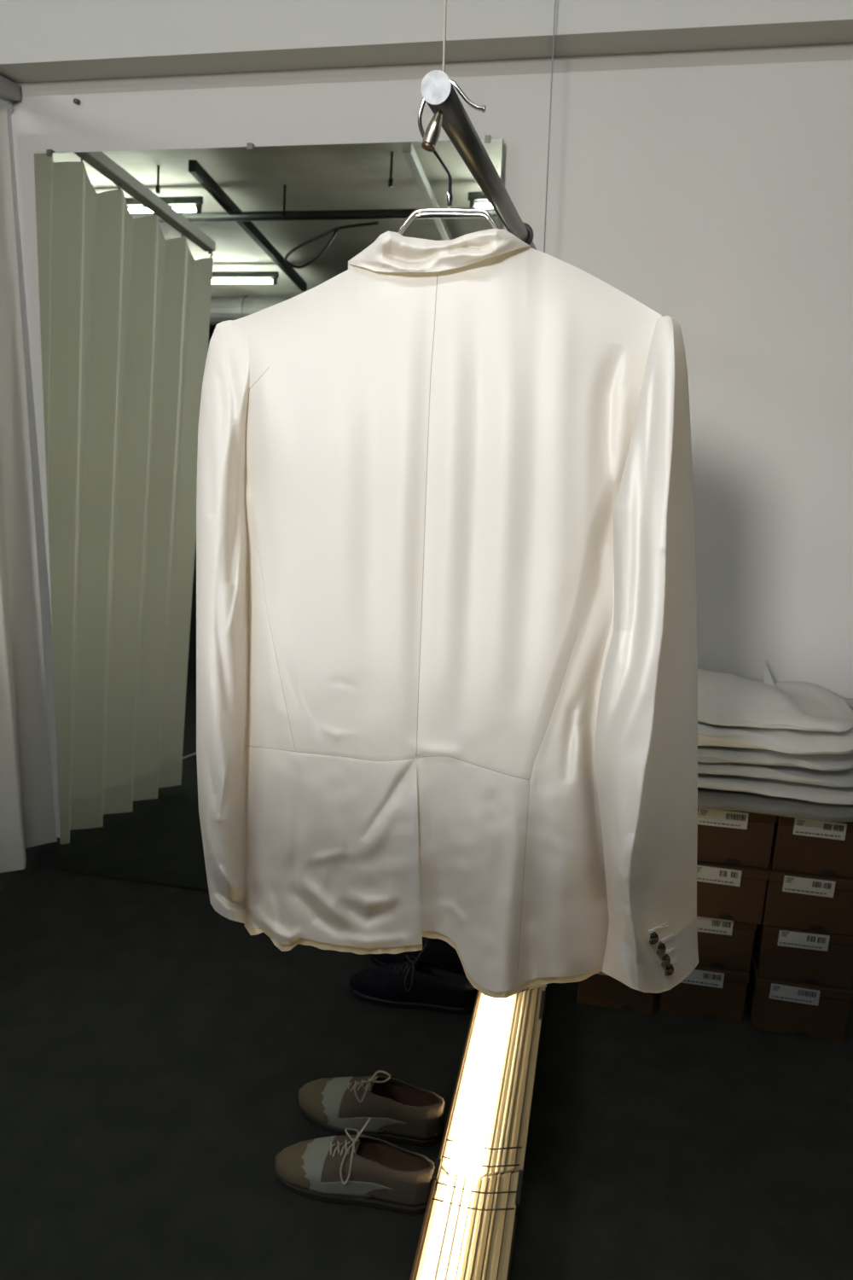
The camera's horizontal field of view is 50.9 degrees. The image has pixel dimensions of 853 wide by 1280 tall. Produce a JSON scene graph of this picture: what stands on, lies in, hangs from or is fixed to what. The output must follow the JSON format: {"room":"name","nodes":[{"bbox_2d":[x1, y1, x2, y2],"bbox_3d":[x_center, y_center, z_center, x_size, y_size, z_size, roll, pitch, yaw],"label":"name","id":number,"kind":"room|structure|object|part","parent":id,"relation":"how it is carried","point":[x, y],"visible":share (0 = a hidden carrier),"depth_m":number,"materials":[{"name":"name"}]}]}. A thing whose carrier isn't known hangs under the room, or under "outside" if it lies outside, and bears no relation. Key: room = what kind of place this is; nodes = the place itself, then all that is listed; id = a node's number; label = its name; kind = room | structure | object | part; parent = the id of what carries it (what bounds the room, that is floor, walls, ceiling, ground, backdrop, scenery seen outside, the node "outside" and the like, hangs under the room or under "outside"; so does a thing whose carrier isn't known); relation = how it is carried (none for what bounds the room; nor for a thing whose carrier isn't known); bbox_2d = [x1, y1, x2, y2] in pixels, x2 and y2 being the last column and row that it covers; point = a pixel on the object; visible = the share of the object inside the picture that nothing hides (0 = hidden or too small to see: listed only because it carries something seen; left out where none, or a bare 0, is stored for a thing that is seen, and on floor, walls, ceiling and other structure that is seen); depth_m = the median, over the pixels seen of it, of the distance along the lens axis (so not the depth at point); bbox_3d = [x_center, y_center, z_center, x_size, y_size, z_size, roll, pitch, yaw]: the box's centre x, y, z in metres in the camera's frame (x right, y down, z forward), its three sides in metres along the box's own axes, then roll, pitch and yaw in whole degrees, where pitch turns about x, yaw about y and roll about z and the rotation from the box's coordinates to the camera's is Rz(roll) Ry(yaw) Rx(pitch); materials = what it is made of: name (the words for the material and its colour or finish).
{"room":"clothing store","nodes":[
{"label":"clothing store","id":0,"kind":"room"},
{"bbox_2d":[0,837,852,1279],"bbox_3d":[-1.227,1.543,-0.996,6.600,0.080,7.250,4,15,11],"label":"floor","id":1,"kind":"structure","parent":0,"point":[157,1052],"depth_m":1.59,"materials":[{"name":"carpet"}]},
{"bbox_2d":[34,134,504,890],"bbox_3d":[-0.400,-0.213,2.094,1.070,1.741,0.149,4,15,11],"label":"wall mirror","id":2,"kind":"object","parent":1,"relation":"on","point":[142,254],"visible":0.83,"depth_m":2.08,"materials":[{"name":"clear glass"}]},
{"bbox_2d":[274,1117,435,1215],"bbox_3d":[-0.116,0.819,1.427,0.262,0.112,0.098,4,15,11],"label":"shoe","id":3,"kind":"object","parent":1,"relation":"on","point":[361,1170],"visible":1,"depth_m":1.40,"materials":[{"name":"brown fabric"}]},
{"bbox_3d":[-0.120,0.838,1.434,0.160,0.044,0.091,4,15,11],"label":"saddle panel","id":4,"kind":"part","parent":3,"relation":"part of","materials":[{"name":"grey leather"}]},
{"bbox_2d":[298,1070,444,1146],"bbox_3d":[-0.101,0.786,1.549,0.266,0.113,0.096,6,16,18],"label":"shoe","id":5,"kind":"object","parent":1,"relation":"on","point":[398,1111],"visible":1,"depth_m":1.53,"materials":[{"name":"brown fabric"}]},
{"bbox_3d":[-0.103,0.804,1.559,0.162,0.046,0.095,4,15,11],"label":"saddle panel","id":6,"kind":"part","parent":5,"relation":"part of","materials":[{"name":"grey leather"}]},
{"bbox_2d":[349,945,477,1014],"bbox_3d":[-0.027,0.699,1.881,0.272,0.113,0.097,4,15,11],"label":"shoe","id":7,"kind":"object","parent":1,"relation":"on","point":[416,984],"visible":0.96,"depth_m":1.85,"materials":[{"name":"black leather"}]},
{"bbox_3d":[-0.032,0.718,1.887,0.165,0.044,0.092,4,15,11],"label":"saddle panel","id":8,"kind":"part","parent":7,"relation":"part of","materials":[{"name":"black leather"}]},
{"bbox_2d":[369,936,465,971],"bbox_3d":[0.005,0.672,1.985,0.275,0.113,0.097,4,15,11],"label":"shoe","id":9,"kind":"object","parent":1,"relation":"on","point":[440,951],"visible":0.23,"depth_m":1.95,"materials":[{"name":"black leather"}]},
{"bbox_3d":[0.000,0.691,1.990,0.166,0.046,0.095,4,15,11],"label":"saddle panel","id":10,"kind":"part","parent":9,"relation":"part of","materials":[{"name":"black leather"}]},
{"bbox_2d":[409,983,546,1279],"bbox_3d":[0.091,0.838,1.447,0.140,0.075,1.120,4,15,11],"label":"floor light","id":11,"kind":"object","parent":1,"relation":"on","point":[468,1231],"visible":0.78,"depth_m":1.45,"materials":[{"name":"gold"}]},
{"bbox_2d":[577,971,654,1013],"bbox_3d":[0.427,0.672,2.011,0.158,0.118,0.339,4,15,11],"label":"shoe box","id":12,"kind":"object","parent":1,"relation":"on","point":[601,989],"visible":0.17,"depth_m":1.86,"materials":[{"name":"cardboard"}]},
{"bbox_2d":[657,965,750,1023],"bbox_3d":[0.600,0.682,1.990,0.170,0.118,0.339,4,15,11],"label":"shoe box","id":13,"kind":"object","parent":1,"relation":"on","point":[707,992],"visible":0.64,"depth_m":1.83,"materials":[{"name":"cardboard"}]},
{"bbox_3d":[0.601,0.634,1.978,0.170,0.020,0.338,4,15,11],"label":"lid","id":14,"kind":"part","parent":13,"relation":"part of","materials":[{"name":"cardboard"}]},
{"bbox_2d":[697,916,757,971],"bbox_3d":[0.605,0.565,1.962,0.170,0.118,0.339,4,15,11],"label":"shoe box","id":15,"kind":"object","parent":13,"relation":"on","point":[723,944],"visible":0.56,"depth_m":1.80,"materials":[{"name":"cardboard"}]},
{"bbox_2d":[697,860,769,924],"bbox_3d":[0.611,0.455,1.915,0.170,0.118,0.339,4,15,11],"label":"shoe box","id":16,"kind":"object","parent":15,"relation":"on","point":[724,891],"visible":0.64,"depth_m":1.75,"materials":[{"name":"cardboard"}]},
{"bbox_3d":[0.612,0.407,1.903,0.170,0.020,0.338,4,15,11],"label":"lid","id":17,"kind":"part","parent":16,"relation":"part of","materials":[{"name":"cardboard"}]},
{"bbox_2d":[697,808,777,868],"bbox_3d":[0.615,0.338,1.888,0.170,0.118,0.339,4,15,11],"label":"shoe box","id":18,"kind":"object","parent":16,"relation":"on","point":[724,836],"visible":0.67,"depth_m":1.73,"materials":[{"name":"cardboard"}]},
{"bbox_3d":[0.616,0.291,1.876,0.170,0.020,0.338,4,15,11],"label":"lid","id":19,"kind":"part","parent":18,"relation":"part of","materials":[{"name":"cardboard"}]},
{"bbox_3d":[0.606,0.518,1.950,0.170,0.020,0.338,4,15,11],"label":"lid","id":20,"kind":"part","parent":15,"relation":"part of","materials":[{"name":"cardboard"}]},
{"bbox_2d":[745,951,852,1042],"bbox_3d":[0.780,0.699,1.944,0.180,0.118,0.339,4,15,11],"label":"shoe box","id":21,"kind":"object","parent":1,"relation":"on","point":[774,1005],"visible":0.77,"depth_m":1.79,"materials":[{"name":"cardboard"}]},
{"bbox_3d":[0.781,0.651,1.931,0.180,0.020,0.338,4,15,11],"label":"lid","id":22,"kind":"part","parent":21,"relation":"part of","materials":[{"name":"cardboard"}]},
{"bbox_2d":[752,919,852,989],"bbox_3d":[0.784,0.582,1.916,0.176,0.118,0.339,4,15,11],"label":"shoe box","id":23,"kind":"object","parent":21,"relation":"on","point":[814,957],"visible":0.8,"depth_m":1.76,"materials":[{"name":"cardboard"}]},
{"bbox_2d":[762,861,852,936],"bbox_3d":[0.778,0.467,1.883,0.172,0.118,0.339,4,15,11],"label":"shoe box","id":24,"kind":"object","parent":23,"relation":"on","point":[798,900],"visible":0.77,"depth_m":1.73,"materials":[{"name":"cardboard"}]},
{"bbox_3d":[0.779,0.420,1.871,0.172,0.020,0.338,4,15,11],"label":"lid","id":25,"kind":"part","parent":24,"relation":"part of","materials":[{"name":"cardboard"}]},
{"bbox_2d":[770,815,852,878],"bbox_3d":[0.783,0.351,1.855,0.168,0.118,0.339,4,15,11],"label":"shoe box","id":26,"kind":"object","parent":24,"relation":"on","point":[799,845],"visible":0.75,"depth_m":1.70,"materials":[{"name":"cardboard"}]},
{"bbox_2d":[698,787,852,821],"bbox_3d":[0.633,0.268,1.848,0.536,0.035,0.379,4,15,11],"label":"folded garment","id":27,"kind":"object","parent":26,"relation":"on","point":[711,799],"visible":0.31,"depth_m":1.68,"materials":[{"name":"grey fabric"}]},
{"bbox_2d":[698,773,852,805],"bbox_3d":[0.644,0.240,1.845,0.497,0.025,0.367,4,15,11],"label":"folded garment","id":28,"kind":"object","parent":27,"relation":"on","point":[819,794],"visible":0.25,"depth_m":1.69,"materials":[{"name":"white fabric"}]},
{"bbox_2d":[698,762,852,787],"bbox_3d":[0.629,0.213,1.836,0.485,0.032,0.337,4,15,11],"label":"folded garment","id":29,"kind":"object","parent":28,"relation":"on","point":[829,778],"visible":0.28,"depth_m":1.69,"materials":[{"name":"grey fabric"}]},
{"bbox_2d":[698,745,852,770],"bbox_3d":[0.634,0.181,1.831,0.448,0.038,0.333,4,15,11],"label":"folded garment","id":30,"kind":"object","parent":29,"relation":"on","point":[706,753],"visible":0.24,"depth_m":1.68,"materials":[{"name":"grey fabric"}]},
{"bbox_2d":[698,721,852,754],"bbox_3d":[0.631,0.149,1.817,0.470,0.044,0.357,4,15,11],"label":"folded garment","id":31,"kind":"object","parent":30,"relation":"on","point":[786,741],"visible":0.37,"depth_m":1.67,"materials":[{"name":"white fabric"}]},
{"bbox_2d":[698,668,852,732],"bbox_3d":[0.607,0.095,1.822,0.484,0.060,0.330,4,15,11],"label":"folded garment","id":32,"kind":"object","parent":31,"relation":"on","point":[724,699],"visible":0.61,"depth_m":1.71,"materials":[{"name":"white fabric"}]},
{"bbox_2d":[763,660,775,686],"bbox_3d":[0.708,0.077,1.838,0.036,0.071,0.008,4,15,11],"label":"fabric corner","id":33,"kind":"object","parent":32,"relation":"on","point":[768,679],"visible":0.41,"depth_m":1.84,"materials":[{"name":"grey fabric"}]},
{"bbox_2d":[843,698,852,709],"bbox_3d":[0.899,0.170,1.859,0.116,0.069,0.147,4,15,11],"label":"cloth","id":34,"kind":"object","parent":32,"relation":"on","point":[850,702],"visible":0.05,"depth_m":1.88,"materials":[{"name":"grey fabric"}]},
{"bbox_3d":[0.785,0.304,1.843,0.168,0.020,0.338,4,15,11],"label":"lid","id":35,"kind":"part","parent":26,"relation":"part of","materials":[{"name":"cardboard"}]},
{"bbox_3d":[0.785,0.535,1.904,0.176,0.020,0.338,4,15,11],"label":"lid","id":36,"kind":"part","parent":23,"relation":"part of","materials":[{"name":"cardboard"}]},
{"bbox_2d":[0,42,852,837],"bbox_3d":[-0.458,-0.658,2.140,6.600,2.740,0.100,4,15,11],"label":"wall","id":37,"kind":"structure","parent":0,"point":[712,189],"depth_m":1.87,"materials":[{"name":"paint"}]},
{"bbox_2d":[0,75,21,100],"bbox_3d":[-1.046,-1.101,1.522,0.040,0.039,1.077,4,15,11],"label":"track","id":38,"kind":"object","parent":37,"relation":"attached to","point":[9,90],"visible":1,"depth_m":2.00,"materials":[{"name":"white metal"}]},
{"bbox_2d":[0,99,57,872],"bbox_3d":[-1.108,-0.206,1.760,0.097,1.830,1.089,4,15,11],"label":"pleated curtain","id":39,"kind":"object","parent":38,"relation":"hanging from","point":[27,817],"visible":1,"depth_m":2.24,"materials":[{"name":"white fabric"}]},
{"bbox_2d":[73,98,80,104],"bbox_3d":[-0.783,-1.207,2.009,0.011,0.013,0.018,4,15,11],"label":"screw","id":40,"kind":"object","parent":37,"relation":"attached to","point":[75,101],"visible":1,"depth_m":2.00,"materials":[{"name":"grey metal"}]},
{"bbox_2d":[0,0,852,82],"bbox_3d":[-0.458,-1.535,1.797,6.600,0.670,0.113,4,15,11],"label":"ceiling","id":41,"kind":"structure","parent":37,"relation":"attached to","point":[41,40],"depth_m":1.77,"materials":[{"name":"grey paint"}]},
{"bbox_2d":[196,228,698,998],"bbox_3d":[0.015,0.021,0.900,0.576,0.792,0.228,4,15,11],"label":"jacket","id":42,"kind":"object","parent":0,"point":[446,647],"visible":1,"depth_m":0.85,"materials":[{"name":"white fabric"}]},
{"bbox_3d":[-0.102,0.001,0.899,0.228,0.710,0.085,4,15,11],"label":"panel","id":43,"kind":"part","parent":42,"relation":"part of","materials":[{"name":"white fabric"}]},
{"bbox_3d":[0.097,0.002,0.856,0.230,0.711,0.128,4,15,11],"label":"panel","id":44,"kind":"part","parent":42,"relation":"part of","materials":[{"name":"white fabric"}]},
{"bbox_3d":[0.111,0.008,0.943,0.234,0.771,0.094,4,15,11],"label":"panel","id":45,"kind":"part","parent":42,"relation":"part of","materials":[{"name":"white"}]},
{"bbox_3d":[-1.166,-1.016,-1.683,6.600,0.100,7.250,4,15,11],"label":"ceiling","id":46,"kind":"structure","parent":0,"visible":0},
{"bbox_2d":[442,0,447,72],"bbox_3d":[0.026,-0.984,0.592,0.002,1.086,0.002,4,15,11],"label":"cord","id":47,"kind":"object","parent":46,"relation":"hanging from","point":[445,1],"visible":1,"depth_m":0.72,"materials":[{"name":"beige plastic"}]},
{"bbox_2d":[543,0,556,252],"bbox_3d":[0.240,-1.260,1.639,0.012,1.086,0.002,4,15,11],"label":"cord","id":48,"kind":"object","parent":46,"relation":"hanging from","point":[555,0],"visible":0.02,"depth_m":1.71,"materials":[{"name":"grey plastic"}]},
{"bbox_2d":[420,69,537,250],"bbox_3d":[0.121,-0.587,1.257,0.025,0.025,1.126,4,15,11],"label":"rod","id":49,"kind":"object","parent":48,"relation":"hanging from","point":[437,89],"visible":0.73,"depth_m":0.86,"materials":[{"name":"metal"}]},
{"bbox_2d":[421,110,442,151],"bbox_3d":[0.004,-0.424,0.745,0.017,0.031,0.014,4,15,11],"label":"cord gripper","id":50,"kind":"object","parent":49,"relation":"hanging from","point":[432,134],"visible":1,"depth_m":0.74,"materials":[{"name":"silver metal"}]},
{"bbox_2d":[396,78,500,234],"bbox_3d":[0.013,-0.371,0.795,0.356,0.212,0.049,4,15,11],"label":"hanger","id":51,"kind":"object","parent":49,"relation":"hanging from","point":[437,211],"visible":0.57,"depth_m":0.79,"materials":[{"name":"silver metal"}]},
{"bbox_3d":[0.014,-0.328,0.821,0.356,0.115,0.023,4,15,11],"label":"wire arm","id":52,"kind":"part","parent":51,"relation":"part of","materials":[{"name":"silver metal"}]},
{"bbox_3d":[0.014,-0.330,0.817,0.355,0.114,0.024,4,15,11],"label":"wire arm","id":53,"kind":"part","parent":51,"relation":"part of","materials":[{"name":"silver metal"}]},
{"bbox_2d":[523,222,533,244],"bbox_3d":[0.143,-0.615,1.365,0.039,0.039,0.016,4,15,11],"label":"ring","id":54,"kind":"object","parent":49,"relation":"attached to","point":[528,227],"visible":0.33,"depth_m":1.36,"materials":[{"name":"black metal"}]}
]}

